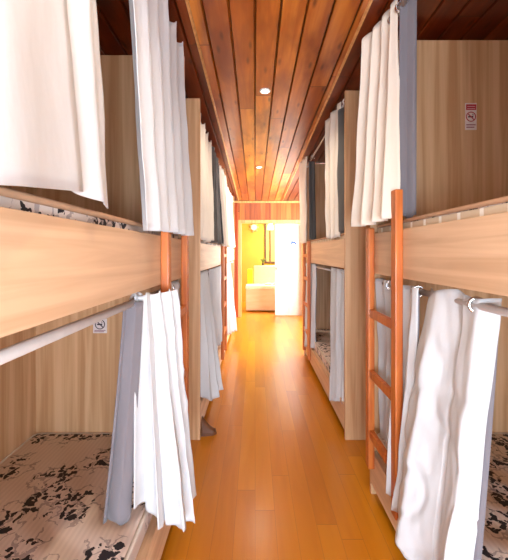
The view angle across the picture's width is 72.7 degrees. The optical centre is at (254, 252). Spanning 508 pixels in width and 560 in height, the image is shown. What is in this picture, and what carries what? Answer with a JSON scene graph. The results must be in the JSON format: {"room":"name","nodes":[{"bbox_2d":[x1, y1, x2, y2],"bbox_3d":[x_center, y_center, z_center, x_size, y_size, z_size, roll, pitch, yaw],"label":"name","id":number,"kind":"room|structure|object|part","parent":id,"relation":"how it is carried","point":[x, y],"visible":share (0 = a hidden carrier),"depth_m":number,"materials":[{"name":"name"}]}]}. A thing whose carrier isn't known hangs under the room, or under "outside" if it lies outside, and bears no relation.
{"room":"dormitory","nodes":[
{"label":"dormitory","id":0,"kind":"room"},
{"bbox_2d":[242,224,274,300],"bbox_3d":[0.150,0.000,9.350,2.900,2.600,0.100,0,0,0],"label":"wall","id":1,"kind":"structure","parent":0,"point":[253,243],"depth_m":9.30,"materials":[{"name":"paint"}]},
{"bbox_2d":[249,224,258,231],"bbox_3d":[-0.025,-0.690,9.277,0.260,0.269,0.035,0,0,0],"label":"wall ornament","id":2,"kind":"object","parent":1,"relation":"attached to","point":[253,226],"visible":0.81,"depth_m":9.27,"materials":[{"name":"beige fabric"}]},
{"bbox_2d":[265,224,274,262],"bbox_3d":[0.450,-0.300,9.315,0.380,1.140,0.090,0,0,0],"label":"window","id":3,"kind":"structure","parent":1,"relation":"in","point":[265,224],"depth_m":9.27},
{"bbox_2d":[266,224,274,261],"bbox_3d":[0.450,-0.300,9.320,0.300,1.060,0.020,0,0,0],"label":"blind window","id":4,"kind":"structure","parent":3,"relation":"attached to","point":[267,231],"depth_m":9.31,"materials":[{"name":"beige fabric"}]},
{"bbox_2d":[238,199,299,219],"bbox_3d":[0.125,0.050,7.050,2.670,2.500,0.100,0,0,0],"label":"wall","id":5,"kind":"structure","parent":0,"point":[246,211],"depth_m":7.00,"materials":[{"name":"brown wood"}]},
{"bbox_2d":[234,203,237,316],"bbox_3d":[-0.492,0.142,6.982,0.295,2.315,0.034,0,0,0],"label":"trim","id":6,"kind":"structure","parent":5,"relation":"attached to","point":[235,204],"depth_m":6.96,"materials":[{"name":"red wood"}]},
{"bbox_2d":[234,201,299,202],"bbox_3d":[0.125,-1.036,6.984,2.670,0.041,0.028,0,0,0],"label":"trim","id":7,"kind":"structure","parent":5,"relation":"attached to","point":[234,201],"depth_m":6.97,"materials":[{"name":"brown wood"}]},
{"bbox_2d":[238,220,302,316],"bbox_3d":[0.350,0.315,7.050,1.380,1.970,0.140,0,0,0],"label":"trim","id":8,"kind":"structure","parent":5,"relation":"attached to","point":[240,222],"depth_m":6.98,"materials":[{"name":"brown wood"}]},
{"bbox_2d":[275,224,301,314],"bbox_3d":[0.695,0.345,7.127,0.560,1.890,0.086,0,0,0],"label":"door","id":9,"kind":"structure","parent":5,"relation":"in","point":[288,258],"depth_m":7.13,"materials":[{"name":"white metal"}]},
{"bbox_2d":[160,301,406,559],"bbox_3d":[0.125,1.340,3.550,2.870,0.080,12.300,0,0,0],"label":"floor","id":10,"kind":"structure","parent":0,"point":[279,478],"depth_m":2.07,"materials":[{"name":"brown wood"}]},
{"bbox_2d":[0,55,184,559],"bbox_3d":[-0.788,0.117,0.871,0.813,2.367,2.022,0,0,0],"label":"bunk bed","id":11,"kind":"object","parent":10,"relation":"on","point":[55,272],"visible":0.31,"depth_m":1.70,"materials":[{"name":"laminate"}]},
{"bbox_3d":[-1.188,0.102,0.871,0.015,2.297,1.978,0,0,0],"label":"panel","id":12,"kind":"part","parent":11,"relation":"part of","materials":[{"name":"laminate"}]},
{"bbox_2d":[0,433,152,559],"bbox_3d":[-0.792,1.015,0.871,0.783,0.100,1.980,0,0,0],"label":"mattress","id":13,"kind":"object","parent":11,"relation":"on","point":[53,486],"visible":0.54,"depth_m":1.32,"materials":[{"name":"beige fabric"}]},
{"bbox_2d":[0,186,178,238],"bbox_3d":[-0.792,-0.051,0.871,0.783,0.113,1.980,0,0,0],"label":"mattress","id":14,"kind":"object","parent":11,"relation":"on","point":[9,198],"visible":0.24,"depth_m":0.72,"materials":[{"name":"beige fabric"}]},
{"bbox_2d":[0,281,179,364],"bbox_3d":[-0.430,0.176,0.871,0.052,0.052,1.978,0,0,0],"label":"curtain rod","id":15,"kind":"object","parent":11,"relation":"attached to","point":[9,353],"visible":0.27,"depth_m":0.73,"materials":[{"name":"white metal"}]},
{"bbox_2d":[103,289,196,531],"bbox_3d":[-0.343,0.617,1.307,0.140,0.962,0.409,0,0,42],"label":"curtain","id":16,"kind":"object","parent":15,"relation":"hanging from","point":[151,443],"visible":0.99,"depth_m":1.25,"materials":[{"name":"white fabric"}]},
{"bbox_2d":[134,289,196,531],"bbox_3d":[-0.308,0.617,1.333,0.117,0.962,0.350,0,0,29],"label":"drape","id":17,"kind":"object","parent":16,"relation":"hanging from","point":[164,478],"depth_m":1.28,"materials":[{"name":"white fabric"}]},
{"bbox_2d":[171,280,179,300],"bbox_3d":[-0.419,0.546,1.776,0.056,0.803,0.150,0,0,14],"label":"curtain","id":18,"kind":"object","parent":15,"relation":"hanging from","point":[174,285],"visible":0.07,"depth_m":1.75,"materials":[{"name":"white fabric"}]},
{"bbox_2d":[93,319,106,332],"bbox_3d":[-0.835,0.394,1.858,0.075,0.077,0.004,0,0,0],"label":"sticker","id":19,"kind":"object","parent":11,"relation":"attached to","point":[99,327],"visible":0.73,"depth_m":1.86,"materials":[{"name":"paper"}]},
{"bbox_3d":[-0.788,0.117,1.871,0.813,2.367,0.022,0,0,0],"label":"panel","id":20,"kind":"part","parent":11,"relation":"part of","materials":[{"name":"laminate"}]},
{"bbox_2d":[161,231,188,415],"bbox_3d":[-0.364,0.480,1.607,0.033,1.160,0.435,0,0,0],"label":"ladder","id":21,"kind":"object","parent":11,"relation":"attached to","point":[165,236],"visible":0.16,"depth_m":1.77,"materials":[{"name":"brown wood"}]},
{"bbox_3d":[-0.364,0.480,1.415,0.033,1.160,0.050,0,0,0],"label":"post","id":22,"kind":"part","parent":21,"relation":"part of","materials":[{"name":"brown wood"}]},
{"bbox_3d":[-0.364,0.480,1.800,0.033,1.160,0.050,0,0,0],"label":"post","id":23,"kind":"part","parent":21,"relation":"part of","materials":[{"name":"brown wood"}]},
{"bbox_3d":[-0.420,-1.025,0.871,0.052,0.052,1.978,0,0,0],"label":"curtain rod","id":24,"kind":"object","parent":11,"relation":"attached to","visible":0},
{"bbox_2d":[0,0,82,191],"bbox_3d":[-0.389,-0.593,0.406,0.112,1.034,0.617,0,0,0],"label":"curtain","id":25,"kind":"object","parent":24,"relation":"hanging from","point":[40,147],"visible":1,"depth_m":0.57,"materials":[{"name":"white fabric"}]},
{"bbox_2d":[67,0,108,208],"bbox_3d":[-0.395,-0.610,0.768,0.100,1.000,0.196,0,0,0],"label":"curtain","id":26,"kind":"object","parent":24,"relation":"hanging from","point":[82,14],"visible":0.73,"depth_m":0.77,"materials":[{"name":"white fabric"}]},
{"bbox_2d":[129,0,193,235],"bbox_3d":[-0.386,-0.601,1.493,0.148,1.057,0.823,0,0,3],"label":"curtain","id":27,"kind":"object","parent":24,"relation":"hanging from","point":[158,58],"visible":1,"depth_m":1.31,"materials":[{"name":"white fabric"}]},
{"bbox_2d":[186,98,224,439],"bbox_3d":[-0.788,0.113,3.399,0.813,2.375,2.002,0,0,0],"label":"bunk bed","id":28,"kind":"object","parent":10,"relation":"on","point":[202,256],"visible":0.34,"depth_m":2.40,"materials":[{"name":"laminate"}]},
{"bbox_3d":[-0.788,0.113,2.409,0.813,2.375,0.022,0,0,0],"label":"panel","id":29,"kind":"part","parent":28,"relation":"part of","materials":[{"name":"laminate"}]},
{"bbox_2d":[200,239,220,246],"bbox_3d":[-0.792,-0.051,3.399,0.783,0.113,1.960,0,0,0],"label":"mattress","id":30,"kind":"object","parent":28,"relation":"on","point":[201,241],"visible":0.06,"depth_m":3.18,"materials":[{"name":"beige fabric"}]},
{"bbox_2d":[208,266,221,345],"bbox_3d":[-0.385,0.540,3.397,0.071,0.791,0.775,0,0,2],"label":"curtain","id":31,"kind":"object","parent":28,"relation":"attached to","point":[214,274],"visible":0.68,"depth_m":3.46,"materials":[{"name":"grey fabric"}]},
{"bbox_2d":[221,244,226,359],"bbox_3d":[-0.364,0.525,4.085,0.033,1.350,0.430,0,0,0],"label":"ladder","id":32,"kind":"object","parent":28,"relation":"attached to","point":[223,248],"visible":0.91,"depth_m":3.87,"materials":[{"name":"brown wood"}]},
{"bbox_3d":[-0.364,0.550,3.895,0.033,1.300,0.050,0,0,0],"label":"post","id":33,"kind":"part","parent":32,"relation":"part of","materials":[{"name":"brown wood"}]},
{"bbox_3d":[-0.364,0.525,4.275,0.033,1.350,0.050,0,0,0],"label":"post","id":34,"kind":"part","parent":32,"relation":"part of","materials":[{"name":"brown wood"}]},
{"bbox_3d":[-0.420,0.165,3.399,0.042,0.042,1.958,0,0,0],"label":"curtain rod","id":35,"kind":"object","parent":28,"relation":"attached to","visible":0},
{"bbox_2d":[200,270,223,400],"bbox_3d":[-0.343,0.613,2.659,0.202,0.949,0.395,0,0,0],"label":"curtain","id":36,"kind":"object","parent":35,"relation":"hanging from","point":[210,372],"visible":0.84,"depth_m":2.58,"materials":[{"name":"white fabric"}]},
{"bbox_3d":[-0.420,-0.985,3.399,0.038,0.068,1.959,0,0,0],"label":"curtain rod","id":37,"kind":"object","parent":28,"relation":"attached to","visible":0},
{"bbox_2d":[200,113,213,241],"bbox_3d":[-0.388,-0.566,2.717,0.108,0.959,0.560,0,0,0],"label":"curtain","id":38,"kind":"object","parent":37,"relation":"hanging from","point":[206,180],"visible":0.8,"depth_m":2.66,"materials":[{"name":"beige fabric"}]},
{"bbox_2d":[210,146,220,243],"bbox_3d":[-0.396,-0.552,3.423,0.088,0.920,0.648,0,0,3],"label":"curtain","id":39,"kind":"object","parent":37,"relation":"hanging from","point":[215,173],"visible":0.67,"depth_m":3.40,"materials":[{"name":"grey fabric"}]},
{"bbox_2d":[218,163,228,246],"bbox_3d":[-0.365,-0.533,4.060,0.103,0.913,0.535,0,0,3],"label":"curtain","id":40,"kind":"object","parent":37,"relation":"hanging from","point":[223,182],"visible":0.94,"depth_m":3.89,"materials":[{"name":"beige fabric"}]},
{"bbox_2d":[201,416,216,436],"bbox_3d":[-0.330,1.232,2.480,0.110,0.136,0.080,0,0,0],"label":"slipper","id":41,"kind":"object","parent":10,"relation":"on","point":[206,429],"visible":0.98,"depth_m":2.46,"materials":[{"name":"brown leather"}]},
{"bbox_2d":[227,196,233,341],"bbox_3d":[-0.788,0.130,5.390,0.813,2.340,1.920,0,0,0],"label":"bunk bed","id":42,"kind":"object","parent":10,"relation":"on","point":[230,252],"visible":0.16,"depth_m":6.33,"materials":[{"name":"laminate"}]},
{"bbox_3d":[-0.788,0.130,6.339,0.813,2.340,0.022,0,0,0],"label":"panel","id":43,"kind":"part","parent":42,"relation":"part of","materials":[{"name":"laminate"}]},
{"bbox_3d":[-0.420,-0.950,5.390,0.038,0.038,1.876,0,0,0],"label":"curtain rod","id":44,"kind":"object","parent":42,"relation":"attached to","visible":0},
{"bbox_2d":[227,187,234,247],"bbox_3d":[-0.362,-0.508,4.996,0.131,0.863,1.009,0,0,0],"label":"curtain","id":45,"kind":"object","parent":44,"relation":"hanging from","point":[229,196],"visible":0.7,"depth_m":4.95,"materials":[{"name":"beige fabric"}]},
{"bbox_3d":[-0.420,0.165,5.390,0.038,0.038,1.876,0,0,0],"label":"curtain rod","id":46,"kind":"object","parent":42,"relation":"attached to","visible":0},
{"bbox_2d":[227,262,236,334],"bbox_3d":[-0.349,0.646,4.892,0.156,1.013,0.806,0,0,3],"label":"curtain","id":47,"kind":"object","parent":46,"relation":"hanging from","point":[231,314],"visible":0.59,"depth_m":4.91,"materials":[{"name":"white fabric"}]},
{"bbox_2d":[245,266,274,309],"bbox_3d":[0.500,0.785,7.920,1.420,0.970,0.660,0,0,0],"label":"seat","id":48,"kind":"object","parent":10,"relation":"on","point":[259,296],"visible":0.43,"depth_m":7.62,"materials":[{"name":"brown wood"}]},
{"bbox_2d":[247,269,252,283],"bbox_3d":[-0.115,0.542,8.030,0.130,0.345,0.060,0,0,0],"label":"cushion","id":49,"kind":"object","parent":48,"relation":"on","point":[249,271],"visible":1,"depth_m":8.00,"materials":[{"name":"yellow fabric"}]},
{"bbox_2d":[245,284,274,288],"bbox_3d":[0.500,0.760,7.855,1.420,0.080,0.530,0,0,0],"label":"cushion","id":50,"kind":"object","parent":48,"relation":"on","point":[248,286],"depth_m":7.59,"materials":[{"name":"beige fabric"}]},
{"bbox_3d":[0.585,0.550,8.185,1.230,0.500,0.130,0,0,0],"label":"backrest","id":51,"kind":"part","parent":48,"relation":"part of","materials":[{"name":"beige fabric"}]},
{"bbox_2d":[304,91,369,439],"bbox_3d":[1.036,0.085,3.399,0.819,2.430,2.002,0,0,0],"label":"bunk bed","id":52,"kind":"object","parent":10,"relation":"on","point":[348,253],"visible":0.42,"depth_m":2.40,"materials":[{"name":"laminate"}]},
{"bbox_2d":[303,241,310,359],"bbox_3d":[0.609,0.525,4.085,0.033,1.350,0.430,0,0,0],"label":"ladder","id":53,"kind":"object","parent":52,"relation":"attached to","point":[307,278],"visible":0.86,"depth_m":3.89,"materials":[{"name":"brown wood"}]},
{"bbox_3d":[0.609,0.525,4.275,0.033,1.350,0.050,0,0,0],"label":"post","id":54,"kind":"part","parent":53,"relation":"part of","materials":[{"name":"brown wood"}]},
{"bbox_3d":[0.609,0.535,3.895,0.033,1.330,0.050,0,0,0],"label":"post","id":55,"kind":"part","parent":53,"relation":"part of","materials":[{"name":"brown wood"}]},
{"bbox_2d":[314,329,329,372],"bbox_3d":[1.040,1.015,3.399,0.789,0.100,1.960,0,0,0],"label":"mattress","id":56,"kind":"object","parent":52,"relation":"on","point":[322,344],"visible":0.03,"depth_m":3.63,"materials":[{"name":"beige fabric"}]},
{"bbox_3d":[1.036,0.085,4.389,0.819,2.430,0.022,0,0,0],"label":"panel","id":57,"kind":"part","parent":52,"relation":"part of","materials":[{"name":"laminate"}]},
{"bbox_2d":[307,104,343,167],"bbox_3d":[0.660,-1.100,3.399,0.038,0.038,1.958,0,0,0],"label":"curtain rod","id":58,"kind":"object","parent":52,"relation":"attached to","point":[322,140],"visible":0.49,"depth_m":3.57,"materials":[{"name":"white metal"}]},
{"bbox_2d":[299,155,315,243],"bbox_3d":[0.590,-0.619,4.120,0.104,1.015,0.411,0,0,-21],"label":"curtain","id":59,"kind":"object","parent":58,"relation":"hanging from","point":[303,165],"visible":0.99,"depth_m":4.00,"materials":[{"name":"beige fabric"}]},
{"bbox_2d":[325,99,343,238],"bbox_3d":[0.622,-0.626,2.702,0.057,1.028,0.497,0,0,-9],"label":"curtain","id":60,"kind":"object","parent":58,"relation":"hanging from","point":[334,126],"visible":0.75,"depth_m":2.71,"materials":[{"name":"beige fabric"}]},
{"bbox_2d":[307,233,343,243],"bbox_3d":[1.040,-0.091,3.399,0.789,0.113,1.960,0,0,0],"label":"mattress","id":61,"kind":"object","parent":52,"relation":"on","point":[324,239],"visible":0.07,"depth_m":3.19,"materials":[{"name":"beige fabric"}]},
{"bbox_2d":[316,266,341,273],"bbox_3d":[0.660,0.150,3.399,0.042,0.042,1.958,0,0,0],"label":"curtain rod","id":62,"kind":"object","parent":52,"relation":"attached to","point":[327,269],"visible":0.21,"depth_m":3.23,"materials":[{"name":"white metal"}]},
{"bbox_2d":[304,263,317,347],"bbox_3d":[0.631,0.625,3.998,0.082,1.010,0.601,0,0,-3],"label":"curtain","id":63,"kind":"object","parent":62,"relation":"hanging from","point":[313,266],"visible":0.6,"depth_m":3.76,"materials":[{"name":"white fabric"}]},
{"bbox_2d":[329,267,343,403],"bbox_3d":[0.631,0.642,2.702,0.092,1.045,0.493,0,0,-2],"label":"curtain","id":64,"kind":"object","parent":62,"relation":"hanging from","point":[336,379],"visible":0.84,"depth_m":2.62,"materials":[{"name":"white fabric"}]},
{"bbox_3d":[1.036,0.085,2.409,0.819,2.430,0.022,0,0,0],"label":"panel","id":65,"kind":"part","parent":52,"relation":"part of","materials":[{"name":"laminate"}]},
{"bbox_2d":[370,40,507,530],"bbox_3d":[1.036,0.076,0.871,0.819,2.448,2.022,0,0,0],"label":"bunk bed","id":66,"kind":"object","parent":10,"relation":"on","point":[456,166],"visible":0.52,"depth_m":1.86,"materials":[{"name":"laminate"}]},
{"bbox_2d":[366,189,402,519],"bbox_3d":[0.609,0.430,1.653,0.033,1.400,0.395,0,0,0],"label":"ladder","id":67,"kind":"object","parent":66,"relation":"attached to","point":[394,392],"visible":0.91,"depth_m":1.49,"materials":[{"name":"brown wood"}]},
{"bbox_3d":[0.609,0.500,1.825,0.033,1.260,0.050,0,0,0],"label":"post","id":68,"kind":"part","parent":67,"relation":"part of","materials":[{"name":"brown wood"}]},
{"bbox_3d":[0.609,0.430,1.480,0.033,1.400,0.050,0,0,0],"label":"post","id":69,"kind":"part","parent":67,"relation":"part of","materials":[{"name":"brown wood"}]},
{"bbox_2d":[396,0,407,15],"bbox_3d":[0.665,-1.120,0.871,0.052,0.052,1.978,0,0,0],"label":"curtain rod","id":70,"kind":"object","parent":66,"relation":"attached to","point":[403,2],"visible":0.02,"depth_m":1.54,"materials":[{"name":"white metal"}]},
{"bbox_2d":[351,0,416,226],"bbox_3d":[0.589,-0.670,1.690,0.166,1.061,0.438,0,0,-19],"label":"curtain","id":71,"kind":"object","parent":70,"relation":"hanging from","point":[386,143],"visible":0.98,"depth_m":1.60,"materials":[{"name":"beige fabric"}]},
{"bbox_2d":[386,285,424,512],"bbox_3d":[0.626,0.605,1.446,0.121,0.948,0.217,0,0,-15],"label":"curtain","id":72,"kind":"object","parent":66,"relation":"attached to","point":[411,298],"visible":0.64,"depth_m":1.41,"materials":[{"name":"white fabric"}]},
{"bbox_2d":[377,433,507,559],"bbox_3d":[1.040,1.015,0.871,0.789,0.100,1.980,0,0,0],"label":"mattress","id":73,"kind":"object","parent":66,"relation":"on","point":[495,540],"visible":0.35,"depth_m":1.33,"materials":[{"name":"beige fabric"}]},
{"bbox_2d":[377,196,507,232],"bbox_3d":[1.040,-0.091,0.871,0.789,0.113,1.980,0,0,0],"label":"mattress","id":74,"kind":"object","parent":66,"relation":"on","point":[497,205],"visible":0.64,"depth_m":1.10,"materials":[{"name":"beige fabric"}]},
{"bbox_2d":[377,277,507,316],"bbox_3d":[0.672,0.158,0.871,0.052,0.052,1.978,0,0,0],"label":"curtain rod","id":75,"kind":"object","parent":66,"relation":"attached to","point":[495,309],"visible":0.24,"depth_m":1.00,"materials":[{"name":"white metal"}]},
{"bbox_2d":[375,278,390,447],"bbox_3d":[0.667,0.585,1.721,0.052,0.907,0.252,0,0,-5],"label":"curtain","id":76,"kind":"object","parent":75,"relation":"hanging from","point":[383,292],"visible":0.42,"depth_m":1.79,"materials":[{"name":"white fabric"}]},
{"bbox_2d":[395,288,501,559],"bbox_3d":[0.628,0.628,1.196,0.136,1.019,0.441,0,0,-10],"label":"curtain","id":77,"kind":"object","parent":75,"relation":"hanging from","point":[442,501],"visible":1,"depth_m":1.14,"materials":[{"name":"white fabric"}]},
{"bbox_2d":[465,103,476,129],"bbox_3d":[1.163,-0.736,1.858,0.062,0.145,0.004,0,0,0],"label":"sticker","id":78,"kind":"object","parent":66,"relation":"attached to","point":[470,108],"visible":1,"depth_m":1.86,"materials":[{"name":"paper"}]},
{"bbox_2d":[96,0,507,200],"bbox_3d":[0.130,-1.253,2.230,3.116,0.390,9.660,0,0,0],"label":"ceiling","id":79,"kind":"structure","parent":0,"point":[296,50],"depth_m":2.13,"materials":[{"name":"brown wood"}]},
{"bbox_2d":[185,0,238,200],"bbox_3d":[-0.329,-1.198,2.230,0.018,0.294,9.460,0,0,0],"label":"trim","id":80,"kind":"structure","parent":79,"relation":"attached to","point":[186,1],"depth_m":2.27,"materials":[{"name":"brown wood"}]},
{"bbox_2d":[260,88,269,93],"bbox_3d":[0.074,-1.192,2.540,0.082,0.014,0.082,0,0,0],"label":"recessed light","id":81,"kind":"object","parent":79,"relation":"in","point":[264,90],"visible":1,"depth_m":2.53,"materials":[{"name":"white ceramic"}]},
{"bbox_2d":[282,0,372,200],"bbox_3d":[0.561,-1.198,2.230,0.018,0.294,9.460,0,0,0],"label":"trim","id":82,"kind":"structure","parent":79,"relation":"attached to","point":[370,1],"depth_m":2.28,"materials":[{"name":"brown wood"}]},
{"bbox_2d":[299,157,306,243],"bbox_3d":[0.584,-0.616,4.156,0.053,1.008,0.348,0,0,-4],"label":"drape","id":83,"kind":"object","parent":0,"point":[303,165],"depth_m":4.12,"materials":[{"name":"beige fabric"}]},
{"bbox_3d":[0.150,-1.240,8.250,2.900,0.080,2.300,0,0,0],"label":"ceiling","id":84,"kind":"structure","parent":0,"visible":0},
{"bbox_2d":[267,224,273,229],"bbox_3d":[0.370,-0.880,8.400,0.170,0.640,0.170,0,0,0],"label":"pendant lamp","id":85,"kind":"object","parent":84,"relation":"hanging from","point":[270,226],"visible":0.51,"depth_m":8.34,"materials":[{"name":"beige"}]}
]}

